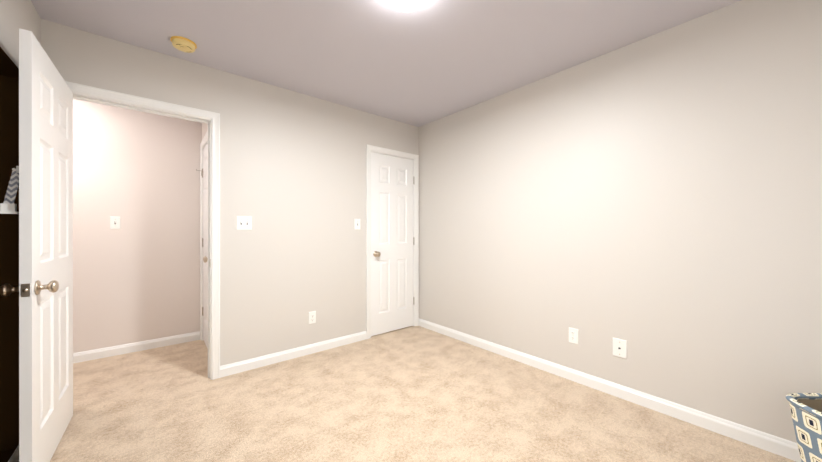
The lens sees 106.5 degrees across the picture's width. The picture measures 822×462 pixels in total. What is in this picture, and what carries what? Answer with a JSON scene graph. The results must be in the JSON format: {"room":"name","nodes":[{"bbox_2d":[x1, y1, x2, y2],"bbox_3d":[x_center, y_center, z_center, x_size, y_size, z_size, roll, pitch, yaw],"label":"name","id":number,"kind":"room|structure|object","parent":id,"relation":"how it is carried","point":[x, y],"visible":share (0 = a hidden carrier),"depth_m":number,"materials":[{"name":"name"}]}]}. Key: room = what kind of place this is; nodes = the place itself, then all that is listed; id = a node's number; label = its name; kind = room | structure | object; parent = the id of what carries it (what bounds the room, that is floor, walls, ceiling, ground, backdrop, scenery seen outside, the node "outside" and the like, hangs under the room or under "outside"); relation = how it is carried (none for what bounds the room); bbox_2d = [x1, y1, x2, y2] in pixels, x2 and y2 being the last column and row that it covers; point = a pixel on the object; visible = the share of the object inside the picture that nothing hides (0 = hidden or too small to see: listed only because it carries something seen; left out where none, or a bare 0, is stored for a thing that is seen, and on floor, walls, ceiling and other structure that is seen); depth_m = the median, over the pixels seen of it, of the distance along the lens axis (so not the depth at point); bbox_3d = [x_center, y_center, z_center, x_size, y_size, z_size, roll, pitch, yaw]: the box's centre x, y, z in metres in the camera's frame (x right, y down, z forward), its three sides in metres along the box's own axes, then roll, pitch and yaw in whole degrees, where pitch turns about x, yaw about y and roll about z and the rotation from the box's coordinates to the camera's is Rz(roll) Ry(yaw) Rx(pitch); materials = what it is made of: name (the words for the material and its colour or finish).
{"room":"empty bedroom","nodes":[
{"label":"empty bedroom","id":0,"kind":"room"},
{"bbox_2d":[0,0,40,461],"bbox_3d":[-1.317,-0.057,0.136,0.790,2.450,3.816,0,0,-40],"label":"wall","id":1,"kind":"structure","parent":0,"point":[9,266],"depth_m":1.63,"materials":[{"name":"brown paint"}]},
{"bbox_2d":[8,445,18,461],"bbox_3d":[-1.040,1.123,0.446,0.030,0.088,3.696,0,0,-40],"label":"baseboard","id":2,"kind":"structure","parent":1,"relation":"attached to","point":[15,456],"depth_m":1.49,"materials":[{"name":"white"}]},
{"bbox_2d":[0,28,72,461],"bbox_3d":[-1.896,0.145,1.618,0.168,2.020,0.778,0,0,-39],"label":"entry door","id":3,"kind":"structure","parent":1,"relation":"in","point":[41,178],"depth_m":1.46,"materials":[{"name":"white wood"}]},
{"bbox_2d":[73,99,200,352],"bbox_3d":[-2.974,-0.059,2.778,2.030,2.450,0.144,0,0,-40],"label":"wall","id":4,"kind":"structure","parent":0,"point":[136,276],"depth_m":2.96,"materials":[{"name":"white paint"}]},
{"bbox_2d":[110,217,119,228],"bbox_3d":[-2.770,-0.076,2.875,0.071,0.116,0.017,0,0,-40],"label":"toggle","id":5,"kind":"object","parent":4,"relation":"attached to","point":[114,222],"visible":1,"depth_m":2.87,"materials":[{"name":"white plastic"}]},
{"bbox_2d":[73,331,199,363],"bbox_3d":[-2.945,1.122,2.731,1.773,0.088,0.014,0,0,-40],"label":"baseboard","id":6,"kind":"structure","parent":4,"relation":"attached to","point":[89,355],"depth_m":2.94,"materials":[{"name":"white wood"}]},
{"bbox_2d":[201,123,207,141],"bbox_3d":[-1.878,-0.059,2.954,0.120,2.450,0.990,0,0,-40],"label":"wall","id":7,"kind":"structure","parent":0,"point":[204,127],"depth_m":3.21,"materials":[{"name":"white paint"}]},
{"bbox_2d":[196,142,207,348],"bbox_3d":[-1.993,0.144,2.983,0.102,2.020,0.730,0,0,-40],"label":"hall door","id":8,"kind":"structure","parent":7,"relation":"in","point":[204,173],"depth_m":3.14,"materials":[{"name":"white wood"}]},
{"bbox_2d":[200,130,207,340],"bbox_3d":[-1.962,0.117,3.008,0.092,2.098,0.842,0,0,-40],"label":"trim","id":9,"kind":"structure","parent":7,"relation":"attached to","point":[203,143],"depth_m":3.27,"materials":[{"name":"white wood"}]},
{"bbox_2d":[41,19,418,365],"bbox_3d":[-1.109,-0.059,2.873,3.275,2.450,0.120,0,0,-40],"label":"wall","id":10,"kind":"structure","parent":0,"point":[293,174],"depth_m":2.71,"materials":[{"name":"grey paint"}]},
{"bbox_2d":[65,81,219,379],"bbox_3d":[-1.906,0.117,2.210,0.890,2.098,0.158,0,0,-40],"label":"trim","id":11,"kind":"structure","parent":10,"relation":"attached to","point":[117,99],"depth_m":2.41,"materials":[{"name":"white wood"}]},
{"bbox_2d":[236,216,251,229],"bbox_3d":[-1.385,-0.066,2.553,0.116,0.116,0.017,0,0,-40],"label":"toggle light switch","id":12,"kind":"object","parent":10,"relation":"attached to","point":[243,222],"visible":1,"depth_m":2.55,"materials":[{"name":"white plastic"}]},
{"bbox_2d":[220,331,366,377],"bbox_3d":[-1.001,1.122,2.877,1.354,0.088,0.014,0,0,-40],"label":"baseboard","id":13,"kind":"structure","parent":10,"relation":"attached to","point":[245,365],"depth_m":2.78,"materials":[{"name":"white wood"}]},
{"bbox_2d":[309,311,315,323],"bbox_3d":[-0.941,0.826,2.930,0.071,0.116,0.008,0,0,-40],"label":"outlet","id":14,"kind":"object","parent":10,"relation":"attached to","point":[312,316],"visible":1,"depth_m":2.93,"materials":[{"name":"white plastic"}]},
{"bbox_2d":[354,219,359,229],"bbox_3d":[-0.561,-0.072,3.241,0.071,0.116,0.017,0,0,-40],"label":"light switch","id":15,"kind":"object","parent":10,"relation":"attached to","point":[356,224],"visible":1,"depth_m":3.24,"materials":[{"name":"white plastic"}]},
{"bbox_2d":[371,152,413,335],"bbox_3d":[-0.194,0.144,3.545,0.628,2.020,0.102,0,0,-40],"label":"closet door","id":16,"kind":"structure","parent":10,"relation":"in","point":[392,243],"depth_m":3.54,"materials":[{"name":"white wood"}]},
{"bbox_2d":[366,144,418,338],"bbox_3d":[-0.220,0.117,3.575,0.740,2.098,0.092,0,0,-40],"label":"trim","id":17,"kind":"structure","parent":10,"relation":"attached to","point":[390,152],"depth_m":3.55,"materials":[{"name":"white wood"}]},
{"bbox_2d":[31,0,740,126],"bbox_3d":[-0.584,-1.333,1.564,4.145,0.100,5.070,0,0,-40],"label":"ceiling","id":18,"kind":"structure","parent":0,"point":[427,61],"depth_m":2.04,"materials":[{"name":"grey paint"}]},
{"bbox_2d":[170,36,196,52],"bbox_3d":[-1.548,-1.263,2.093,0.146,0.042,0.146,0,0,-40],"label":"smoke detector","id":19,"kind":"object","parent":18,"relation":"attached to","point":[183,44],"visible":1,"depth_m":2.06,"materials":[{"name":"yellow"}]},
{"bbox_2d":[386,0,425,11],"bbox_3d":[-0.026,-1.231,1.593,0.276,0.105,0.276,0,0,-40],"label":"dome ceiling light","id":20,"kind":"object","parent":18,"relation":"attached to","point":[406,5],"visible":1,"depth_m":1.61,"materials":[{"name":"white glass"}]},
{"bbox_2d":[50,326,795,461],"bbox_3d":[-0.584,1.207,1.565,4.145,0.080,5.070,0,0,-40],"label":"floor","id":21,"kind":"structure","parent":0,"point":[414,394],"depth_m":1.96,"materials":[{"name":"carpet"}]},
{"bbox_2d":[786,393,821,461],"bbox_3d":[1.710,0.926,1.083,0.357,0.482,0.447,0,0,2],"label":"basket","id":22,"kind":"object","parent":21,"relation":"on","point":[806,410],"visible":1,"depth_m":1.22,"materials":[{"name":"fabric"}]},
{"bbox_2d":[419,0,821,442],"bbox_3d":[1.363,-0.059,2.373,0.120,2.450,3.816,0,0,-40],"label":"wall","id":23,"kind":"structure","parent":0,"point":[654,201],"depth_m":1.99,"materials":[{"name":"grey paint"}]},
{"bbox_2d":[569,327,577,343],"bbox_3d":[1.264,0.816,2.392,0.008,0.116,0.071,0,0,-40],"label":"outlet","id":24,"kind":"object","parent":23,"relation":"attached to","point":[573,335],"visible":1,"depth_m":2.39,"materials":[{"name":"white plastic"}]},
{"bbox_2d":[419,318,800,461],"bbox_3d":[1.273,1.122,2.377,0.014,0.088,3.696,0,0,-40],"label":"baseboard","id":25,"kind":"structure","parent":23,"relation":"attached to","point":[785,448],"depth_m":2.03,"materials":[{"name":"white wood"}]},
{"bbox_2d":[613,338,626,358],"bbox_3d":[1.464,0.822,2.154,0.007,0.128,0.088,0,0,-40],"label":"phone jack plate","id":26,"kind":"object","parent":23,"relation":"attached to","point":[619,347],"visible":1,"depth_m":2.15,"materials":[{"name":"white plastic"}]}
]}

